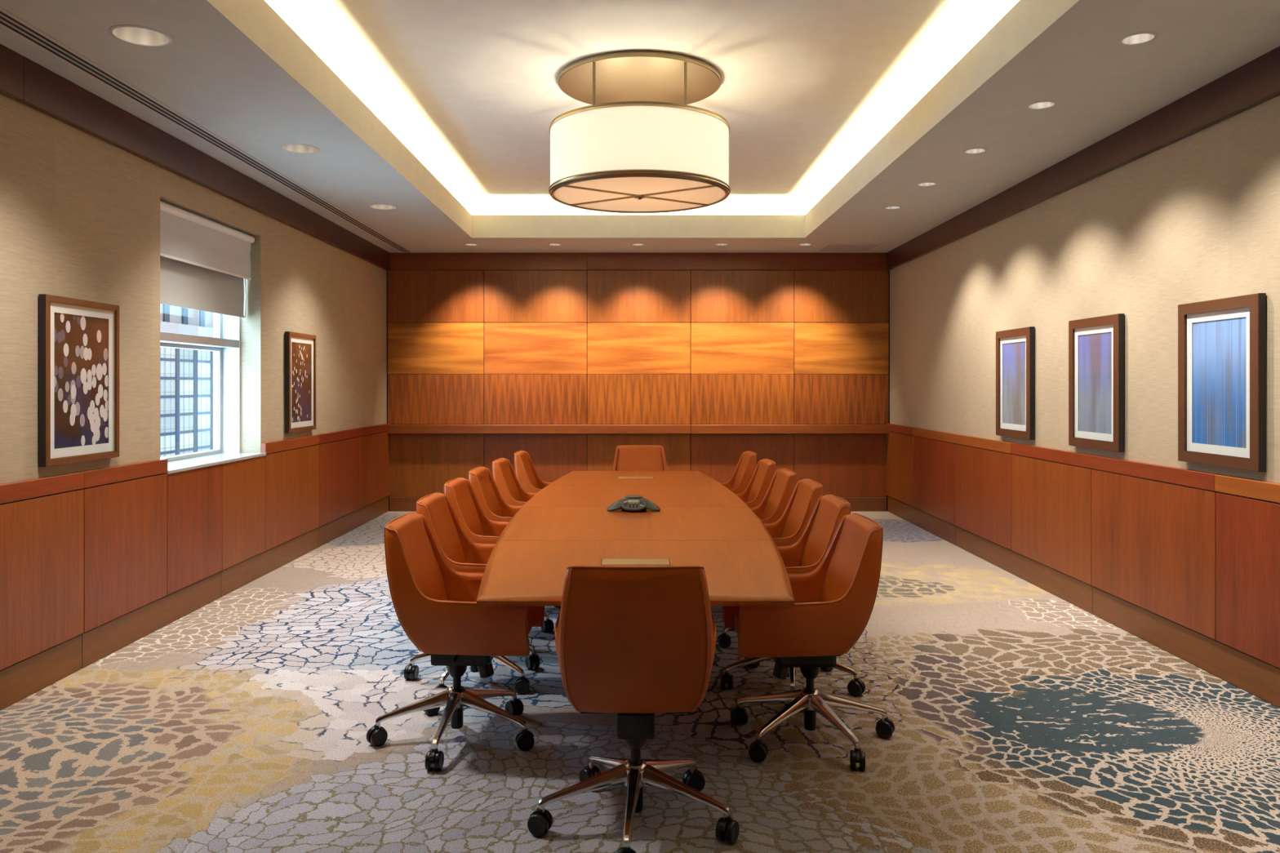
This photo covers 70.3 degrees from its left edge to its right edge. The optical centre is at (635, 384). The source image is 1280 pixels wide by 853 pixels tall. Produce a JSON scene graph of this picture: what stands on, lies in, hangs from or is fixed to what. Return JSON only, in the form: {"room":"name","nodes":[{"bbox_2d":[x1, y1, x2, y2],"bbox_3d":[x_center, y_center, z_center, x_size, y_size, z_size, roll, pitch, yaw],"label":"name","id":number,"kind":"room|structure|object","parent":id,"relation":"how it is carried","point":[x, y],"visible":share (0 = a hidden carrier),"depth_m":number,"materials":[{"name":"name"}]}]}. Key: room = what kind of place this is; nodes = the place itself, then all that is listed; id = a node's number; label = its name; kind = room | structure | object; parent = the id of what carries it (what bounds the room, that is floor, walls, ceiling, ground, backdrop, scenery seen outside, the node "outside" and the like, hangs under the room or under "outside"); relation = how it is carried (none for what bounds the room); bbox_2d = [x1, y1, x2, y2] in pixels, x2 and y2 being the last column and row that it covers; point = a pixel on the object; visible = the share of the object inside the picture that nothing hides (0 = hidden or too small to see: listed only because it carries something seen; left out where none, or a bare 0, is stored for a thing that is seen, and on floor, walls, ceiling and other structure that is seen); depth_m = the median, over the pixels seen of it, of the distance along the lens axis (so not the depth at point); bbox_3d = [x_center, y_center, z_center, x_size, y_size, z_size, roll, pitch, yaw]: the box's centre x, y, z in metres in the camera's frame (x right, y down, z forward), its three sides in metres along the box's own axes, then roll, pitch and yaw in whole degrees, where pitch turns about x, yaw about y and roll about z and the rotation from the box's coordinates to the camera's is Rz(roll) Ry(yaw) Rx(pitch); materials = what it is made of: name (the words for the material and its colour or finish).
{"room":"conference room","nodes":[
{"label":"conference room","id":0,"kind":"room"},
{"bbox_2d":[0,93,389,671],"bbox_3d":[-3.000,-0.030,4.560,0.200,3.050,12.520,0,0,0],"label":"wall","id":1,"kind":"structure","parent":0,"point":[80,211],"depth_m":5.37,"materials":[{"name":"beige paint"}]},
{"bbox_2d":[38,293,119,466],"bbox_3d":[-2.918,-0.020,4.783,0.046,0.850,0.636,0,0,0],"label":"framed picture","id":2,"kind":"object","parent":1,"relation":"attached to","point":[78,340],"visible":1,"depth_m":4.73,"materials":[{"name":"brown wood"}]},
{"bbox_2d":[54,312,108,448],"bbox_3d":[-2.916,-0.020,4.783,0.004,0.698,0.484,0,0,0],"label":"print","id":3,"kind":"object","parent":2,"relation":"attached to","point":[81,339],"depth_m":4.78},
{"bbox_2d":[0,496,388,711],"bbox_3d":[-2.925,1.403,4.510,0.030,0.183,12.418,0,0,0],"label":"baseboard","id":4,"kind":"structure","parent":1,"relation":"attached to","point":[20,681],"depth_m":5.49,"materials":[{"name":"brown wood"}]},
{"bbox_2d":[0,43,390,270],"bbox_3d":[-2.917,-1.451,4.510,0.045,0.208,12.418,0,0,0],"label":"crown molding","id":5,"kind":"structure","parent":1,"relation":"attached to","point":[23,80],"depth_m":5.47,"materials":[{"name":"brown wood"}]},
{"bbox_2d":[0,312,390,503],"bbox_3d":[-3.088,-0.335,4.510,0.393,1.870,12.418,0,0,0],"label":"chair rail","id":6,"kind":"structure","parent":1,"relation":"in","point":[224,344],"depth_m":6.95,"materials":[{"name":"brown wood"}]},
{"bbox_2d":[160,255,246,317],"bbox_3d":[-3.073,-0.846,6.373,0.051,0.649,1.506,0,0,0],"label":"roller blind","id":7,"kind":"object","parent":1,"relation":"attached to","point":[182,284],"visible":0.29,"depth_m":6.40,"materials":[{"name":"fabric"}]},
{"bbox_2d":[160,200,254,279],"bbox_3d":[-2.994,-0.992,6.375,0.056,0.357,1.501,0,0,0],"label":"roller blind","id":8,"kind":"object","parent":1,"relation":"attached to","point":[186,237],"visible":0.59,"depth_m":6.28,"materials":[{"name":"white fabric"}]},
{"bbox_2d":[284,331,315,432],"bbox_3d":[-2.918,-0.020,7.920,0.046,0.850,0.636,0,0,0],"label":"framed picture","id":9,"kind":"object","parent":1,"relation":"attached to","point":[300,348],"visible":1,"depth_m":7.89,"materials":[{"name":"brown wood"}]},
{"bbox_2d":[291,342,311,422],"bbox_3d":[-2.916,-0.020,7.920,0.004,0.698,0.484,0,0,0],"label":"print","id":10,"kind":"object","parent":9,"relation":"attached to","point":[300,351],"depth_m":7.91},
{"bbox_2d":[386,270,889,511],"bbox_3d":[0.005,-0.030,10.790,6.190,3.050,0.140,0,0,0],"label":"wall","id":11,"kind":"structure","parent":0,"point":[464,347],"depth_m":10.72,"materials":[{"name":"brown wood"}]},
{"bbox_2d":[389,252,886,270],"bbox_3d":[0.030,-1.454,10.723,5.858,0.203,0.035,0,0,0],"label":"crown molding","id":12,"kind":"structure","parent":11,"relation":"attached to","point":[398,260],"depth_m":10.71,"materials":[{"name":"brown wood"}]},
{"bbox_2d":[389,497,886,511],"bbox_3d":[0.030,1.413,10.719,5.860,0.165,0.022,0,0,0],"label":"baseboard","id":13,"kind":"structure","parent":11,"relation":"attached to","point":[396,504],"depth_m":10.71,"materials":[{"name":"brown wood"}]},
{"bbox_2d":[387,424,888,433],"bbox_3d":[0.030,0.523,10.675,5.858,0.100,0.110,0,0,0],"label":"ledge","id":14,"kind":"object","parent":11,"relation":"attached to","point":[392,428],"visible":1,"depth_m":10.62,"materials":[{"name":"brown wood"}]},
{"bbox_2d":[0,511,1279,852],"bbox_3d":[-0.095,1.525,4.535,6.390,0.060,12.670,0,0,0],"label":"floor","id":15,"kind":"structure","parent":0,"point":[1025,720],"depth_m":3.82,"materials":[{"name":"carpet"}]},
{"bbox_2d":[366,512,544,771],"bbox_3d":[-0.764,1.031,3.826,0.702,0.923,0.678,0,0,1],"label":"chair","id":16,"kind":"object","parent":15,"relation":"on","point":[434,603],"visible":0.94,"depth_m":3.67,"materials":[{"name":"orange leather"}]},
{"bbox_2d":[527,611,533,634],"bbox_3d":[-0.672,1.042,3.848,0.415,0.070,0.453,0,0,2],"label":"seat cushion","id":17,"kind":"object","parent":16,"relation":"on","point":[530,614],"depth_m":3.99,"materials":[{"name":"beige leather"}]},
{"bbox_2d":[404,492,540,695],"bbox_3d":[-0.819,1.032,4.599,0.697,0.926,0.697,0,0,1],"label":"chair","id":18,"kind":"object","parent":15,"relation":"on","point":[462,554],"visible":0.43,"depth_m":4.60,"materials":[{"name":"orange leather"}]},
{"bbox_2d":[444,477,554,644],"bbox_3d":[-0.844,1.032,5.409,0.720,0.926,0.677,0,0,1],"label":"chair","id":19,"kind":"object","parent":15,"relation":"on","point":[479,529],"visible":0.22,"depth_m":5.45,"materials":[{"name":"orange leather"}]},
{"bbox_2d":[468,466,560,608],"bbox_3d":[-0.807,1.031,6.110,0.678,0.923,0.704,0,0,1],"label":"chair","id":20,"kind":"object","parent":15,"relation":"on","point":[489,497],"visible":0.24,"depth_m":6.14,"materials":[{"name":"orange leather"}]},
{"bbox_2d":[492,457,537,506],"bbox_3d":[-0.810,1.032,6.855,0.700,0.926,0.698,0,0,2],"label":"chair","id":21,"kind":"object","parent":15,"relation":"on","point":[506,481],"visible":0.25,"depth_m":6.85,"materials":[{"name":"orange leather"}]},
{"bbox_2d":[514,450,551,493],"bbox_3d":[-0.758,1.032,7.674,0.707,0.926,0.690,0,0,2],"label":"chair","id":22,"kind":"object","parent":15,"relation":"on","point":[526,473],"visible":0.27,"depth_m":7.52,"materials":[{"name":"orange leather"}]},
{"bbox_2d":[527,564,739,852],"bbox_3d":[-0.009,1.032,3.089,0.700,0.926,0.702,0,0,0],"label":"chair","id":23,"kind":"object","parent":15,"relation":"on","point":[635,643],"visible":1,"depth_m":2.89,"materials":[{"name":"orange leather"}]},
{"bbox_2d":[476,471,794,605],"bbox_3d":[0.000,1.124,5.605,1.430,0.742,4.750,0,0,0],"label":"conference table","id":24,"kind":"object","parent":15,"relation":"on","point":[700,522],"visible":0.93,"depth_m":4.42,"materials":[{"name":"brown wood"}]},
{"bbox_2d":[606,494,660,511],"bbox_3d":[0.018,0.712,5.483,0.292,0.084,0.322,0,0,30],"label":"phone","id":25,"kind":"object","parent":24,"relation":"on","point":[633,503],"visible":1,"depth_m":5.41,"materials":[{"name":"grey plastic"}]},
{"bbox_2d":[624,494,643,498],"bbox_3d":[-0.012,0.677,5.500,0.116,0.015,0.116,0,0,0],"label":"speaker grille","id":26,"kind":"object","parent":25,"relation":"attached to","point":[630,496],"depth_m":5.46,"materials":[{"name":"grey plastic"}]},
{"bbox_2d":[612,444,667,471],"bbox_3d":[0.012,1.032,8.271,0.691,0.926,0.724,0,0,0],"label":"chair","id":27,"kind":"object","parent":15,"relation":"on","point":[627,457],"visible":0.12,"depth_m":8.44,"materials":[{"name":"orange leather"}]},
{"bbox_2d":[720,450,756,493],"bbox_3d":[0.726,1.031,7.598,0.701,0.923,0.690,0,0,-2],"label":"chair","id":28,"kind":"object","parent":15,"relation":"on","point":[743,473],"visible":0.23,"depth_m":7.58,"materials":[{"name":"orange leather"}]},
{"bbox_2d":[735,458,775,507],"bbox_3d":[0.779,1.032,6.798,0.709,0.926,0.706,0,0,-1],"label":"chair","id":29,"kind":"object","parent":15,"relation":"on","point":[753,495],"visible":0.2,"depth_m":6.80,"materials":[{"name":"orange leather"}]},
{"bbox_2d":[717,478,822,648],"bbox_3d":[0.811,1.032,5.292,0.701,0.926,0.684,0,0,-1],"label":"chair","id":30,"kind":"object","parent":15,"relation":"on","point":[788,529],"visible":0.29,"depth_m":5.31,"materials":[{"name":"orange leather"}]},
{"bbox_2d":[750,467,796,523],"bbox_3d":[0.764,1.031,6.020,0.703,0.923,0.689,0,0,-2],"label":"chair","id":31,"kind":"object","parent":15,"relation":"on","point":[775,500],"visible":0.21,"depth_m":6.01,"materials":[{"name":"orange leather"}]},
{"bbox_2d":[720,494,865,706],"bbox_3d":[0.758,1.031,4.507,0.690,0.923,0.696,0,0,-2],"label":"chair","id":32,"kind":"object","parent":15,"relation":"on","point":[804,556],"visible":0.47,"depth_m":4.49,"materials":[{"name":"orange leather"}]},
{"bbox_2d":[722,513,895,770],"bbox_3d":[0.749,1.032,3.837,0.709,0.926,0.702,0,0,-1],"label":"chair","id":33,"kind":"object","parent":15,"relation":"on","point":[834,602],"visible":0.93,"depth_m":3.61,"materials":[{"name":"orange leather"}]},
{"bbox_2d":[733,612,738,634],"bbox_3d":[0.650,1.042,3.828,0.415,0.070,0.453,0,0,-2],"label":"seat cushion","id":34,"kind":"object","parent":33,"relation":"on","point":[735,614],"depth_m":3.98,"materials":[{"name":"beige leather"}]},
{"bbox_2d":[0,0,1279,252],"bbox_3d":[-0.070,-1.870,4.510,6.540,0.670,12.820,0,0,0],"label":"ceiling","id":35,"kind":"structure","parent":0,"point":[442,113],"depth_m":5.45,"materials":[{"name":"paint"}]},
{"bbox_2d":[108,24,172,46],"bbox_3d":[-2.205,-1.623,4.050,0.252,0.144,0.252,0,0,0],"label":"recessed light","id":36,"kind":"object","parent":35,"relation":"in","point":[130,33],"visible":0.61,"depth_m":4.13,"materials":[{"name":"white glass"}]},
{"bbox_2d":[0,6,413,252],"bbox_3d":[-2.680,-1.553,4.522,0.140,0.004,12.245,0,0,0],"label":"ceiling vent","id":37,"kind":"object","parent":35,"relation":"in","point":[9,21],"visible":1,"depth_m":5.10,"materials":[{"name":"grey metal"}]},
{"bbox_2d":[280,142,320,153],"bbox_3d":[-2.205,-1.623,5.980,0.252,0.144,0.252,0,0,0],"label":"recessed light","id":38,"kind":"object","parent":35,"relation":"in","point":[292,147],"visible":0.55,"depth_m":6.07,"materials":[{"name":"white glass"}]},
{"bbox_2d":[368,204,398,209],"bbox_3d":[-2.205,-1.623,7.940,0.252,0.144,0.252,0,0,0],"label":"recessed light","id":39,"kind":"object","parent":35,"relation":"in","point":[381,206],"visible":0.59,"depth_m":8.03,"materials":[{"name":"white glass"}]},
{"bbox_2d":[464,243,478,245],"bbox_3d":[-1.820,-1.623,10.070,0.160,0.144,0.160,0,0,0],"label":"recessed light","id":40,"kind":"object","parent":35,"relation":"in","point":[467,244],"visible":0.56,"depth_m":10.12,"materials":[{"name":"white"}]},
{"bbox_2d":[547,243,562,245],"bbox_3d":[-0.893,-1.623,10.070,0.160,0.144,0.160,0,0,0],"label":"recessed light","id":41,"kind":"object","parent":35,"relation":"in","point":[550,244],"visible":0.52,"depth_m":10.12,"materials":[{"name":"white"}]},
{"bbox_2d":[631,243,645,245],"bbox_3d":[0.030,-1.623,10.070,0.160,0.144,0.160,0,0,0],"label":"recessed light","id":42,"kind":"object","parent":35,"relation":"in","point":[633,244],"visible":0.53,"depth_m":10.12,"materials":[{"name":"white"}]},
{"bbox_2d":[548,50,730,213],"bbox_3d":[0.025,-1.584,5.880,1.172,0.772,1.172,0,0,0],"label":"ceiling lamp","id":43,"kind":"object","parent":35,"relation":"hanging from","point":[640,147],"visible":1,"depth_m":5.49,"materials":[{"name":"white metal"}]},
{"bbox_2d":[553,177,725,211],"bbox_3d":[0.025,-1.228,5.880,1.110,0.003,1.110,0,0,0],"label":"diffuser","id":44,"kind":"object","parent":43,"relation":"attached to","point":[593,193],"depth_m":5.82,"materials":[{"name":"white"}]},
{"bbox_2d":[207,0,1079,237],"bbox_3d":[0.030,-1.764,5.835,3.930,0.417,7.970,0,0,0],"label":"ceiling recess","id":45,"kind":"object","parent":35,"relation":"on","point":[451,106],"depth_m":5.66,"materials":[{"name":"paint"}]},
{"bbox_2d":[714,243,728,245],"bbox_3d":[0.950,-1.623,10.070,0.160,0.144,0.160,0,0,0],"label":"recessed light","id":46,"kind":"object","parent":35,"relation":"in","point":[716,244],"visible":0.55,"depth_m":10.12,"materials":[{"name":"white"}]},
{"bbox_2d":[798,243,812,245],"bbox_3d":[1.880,-1.623,10.070,0.160,0.144,0.160,0,0,0],"label":"recessed light","id":47,"kind":"object","parent":35,"relation":"in","point":[800,244],"visible":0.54,"depth_m":10.12,"materials":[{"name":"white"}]},
{"bbox_2d":[815,243,882,251],"bbox_3d":[2.405,-1.549,10.280,0.620,0.010,0.570,0,0,0],"label":"ceiling vent","id":48,"kind":"object","parent":35,"relation":"in","point":[827,246],"visible":1,"depth_m":10.21,"materials":[{"name":"grey metal"}]},
{"bbox_2d":[883,205,902,209],"bbox_3d":[2.255,-1.623,7.970,0.160,0.144,0.160,0,0,0],"label":"recessed light","id":49,"kind":"object","parent":35,"relation":"in","point":[890,207],"visible":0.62,"depth_m":8.02,"materials":[{"name":"white"}]},
{"bbox_2d":[915,181,937,186],"bbox_3d":[2.255,-1.623,7.040,0.160,0.144,0.160,0,0,0],"label":"recessed light","id":50,"kind":"object","parent":35,"relation":"in","point":[929,183],"visible":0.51,"depth_m":7.08,"materials":[{"name":"white glass"}]},
{"bbox_2d":[962,147,987,154],"bbox_3d":[2.255,-1.623,6.040,0.160,0.144,0.160,0,0,0],"label":"recessed light","id":51,"kind":"object","parent":35,"relation":"in","point":[973,150],"visible":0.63,"depth_m":6.09,"materials":[{"name":"white glass"}]},
{"bbox_2d":[1026,100,1057,109],"bbox_3d":[2.255,-1.623,5.050,0.160,0.144,0.160,0,0,0],"label":"recessed light","id":52,"kind":"object","parent":35,"relation":"in","point":[1041,104],"visible":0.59,"depth_m":5.10,"materials":[{"name":"white glass"}]},
{"bbox_2d":[1117,31,1158,45],"bbox_3d":[2.255,-1.623,4.080,0.160,0.144,0.160,0,0,0],"label":"recessed light","id":53,"kind":"object","parent":35,"relation":"in","point":[1140,37],"visible":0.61,"depth_m":4.12,"materials":[{"name":"white glass"}]},
{"bbox_2d":[886,95,1279,669],"bbox_3d":[3.040,-0.030,4.560,0.160,3.050,12.520,0,0,0],"label":"wall","id":54,"kind":"structure","parent":0,"point":[1194,218],"depth_m":5.62,"materials":[{"name":"beige paint"}]},
{"bbox_2d":[995,326,1034,439],"bbox_3d":[2.978,-0.010,7.140,0.046,0.850,0.640,0,0,0],"label":"framed picture","id":55,"kind":"object","parent":54,"relation":"attached to","point":[1015,348],"visible":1,"depth_m":7.11,"materials":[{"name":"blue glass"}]},
{"bbox_2d":[1002,341,1025,425],"bbox_3d":[2.975,-0.010,7.140,0.002,0.654,0.444,0,0,0],"label":"print","id":56,"kind":"object","parent":55,"relation":"attached to","point":[1013,352],"depth_m":7.14},
{"bbox_2d":[886,45,1279,270],"bbox_3d":[2.978,-1.451,4.510,0.045,0.208,12.418,0,0,0],"label":"crown molding","id":57,"kind":"structure","parent":54,"relation":"attached to","point":[1255,82],"depth_m":5.49,"materials":[{"name":"brown wood"}]},
{"bbox_2d":[886,423,1279,502],"bbox_3d":[2.979,0.502,4.510,0.042,0.085,12.418,0,0,0],"label":"chair rail","id":58,"kind":"object","parent":54,"relation":"attached to","point":[1242,486],"visible":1,"depth_m":5.49,"materials":[{"name":"brown wood"}]},
{"bbox_2d":[887,496,1279,708],"bbox_3d":[2.985,1.403,4.510,0.030,0.183,12.418,0,0,0],"label":"baseboard","id":59,"kind":"structure","parent":54,"relation":"attached to","point":[1260,679],"depth_m":5.54,"materials":[{"name":"brown wood"}]},
{"bbox_2d":[1068,313,1124,452],"bbox_3d":[2.978,-0.010,5.885,0.046,0.850,0.640,0,0,0],"label":"framed picture","id":60,"kind":"object","parent":54,"relation":"attached to","point":[1096,344],"visible":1,"depth_m":5.86,"materials":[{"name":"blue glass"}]},
{"bbox_2d":[1078,331,1111,434],"bbox_3d":[2.975,-0.010,5.885,0.002,0.654,0.444,0,0,0],"label":"print","id":61,"kind":"object","parent":60,"relation":"attached to","point":[1095,348],"depth_m":5.88},
{"bbox_2d":[1177,293,1266,471],"bbox_3d":[2.978,-0.010,4.635,0.046,0.850,0.640,0,0,0],"label":"framed picture","id":62,"kind":"object","parent":54,"relation":"attached to","point":[1222,342],"visible":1,"depth_m":4.60,"materials":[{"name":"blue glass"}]},
{"bbox_2d":[1192,316,1246,448],"bbox_3d":[2.975,-0.010,4.635,0.002,0.654,0.444,0,0,0],"label":"print","id":63,"kind":"object","parent":62,"relation":"attached to","point":[1219,343],"depth_m":4.62},
{"label":"outside","id":64,"kind":"structure","parent":0,"visible":0},
{"bbox_2d":[160,303,213,457],"bbox_3d":[-81.850,2.495,152.000,14.300,50.000,60.000,0,0,0],"label":"office building","id":65,"kind":"structure","parent":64,"point":[186,375],"depth_m":152.89,"materials":[{"name":"glass"}]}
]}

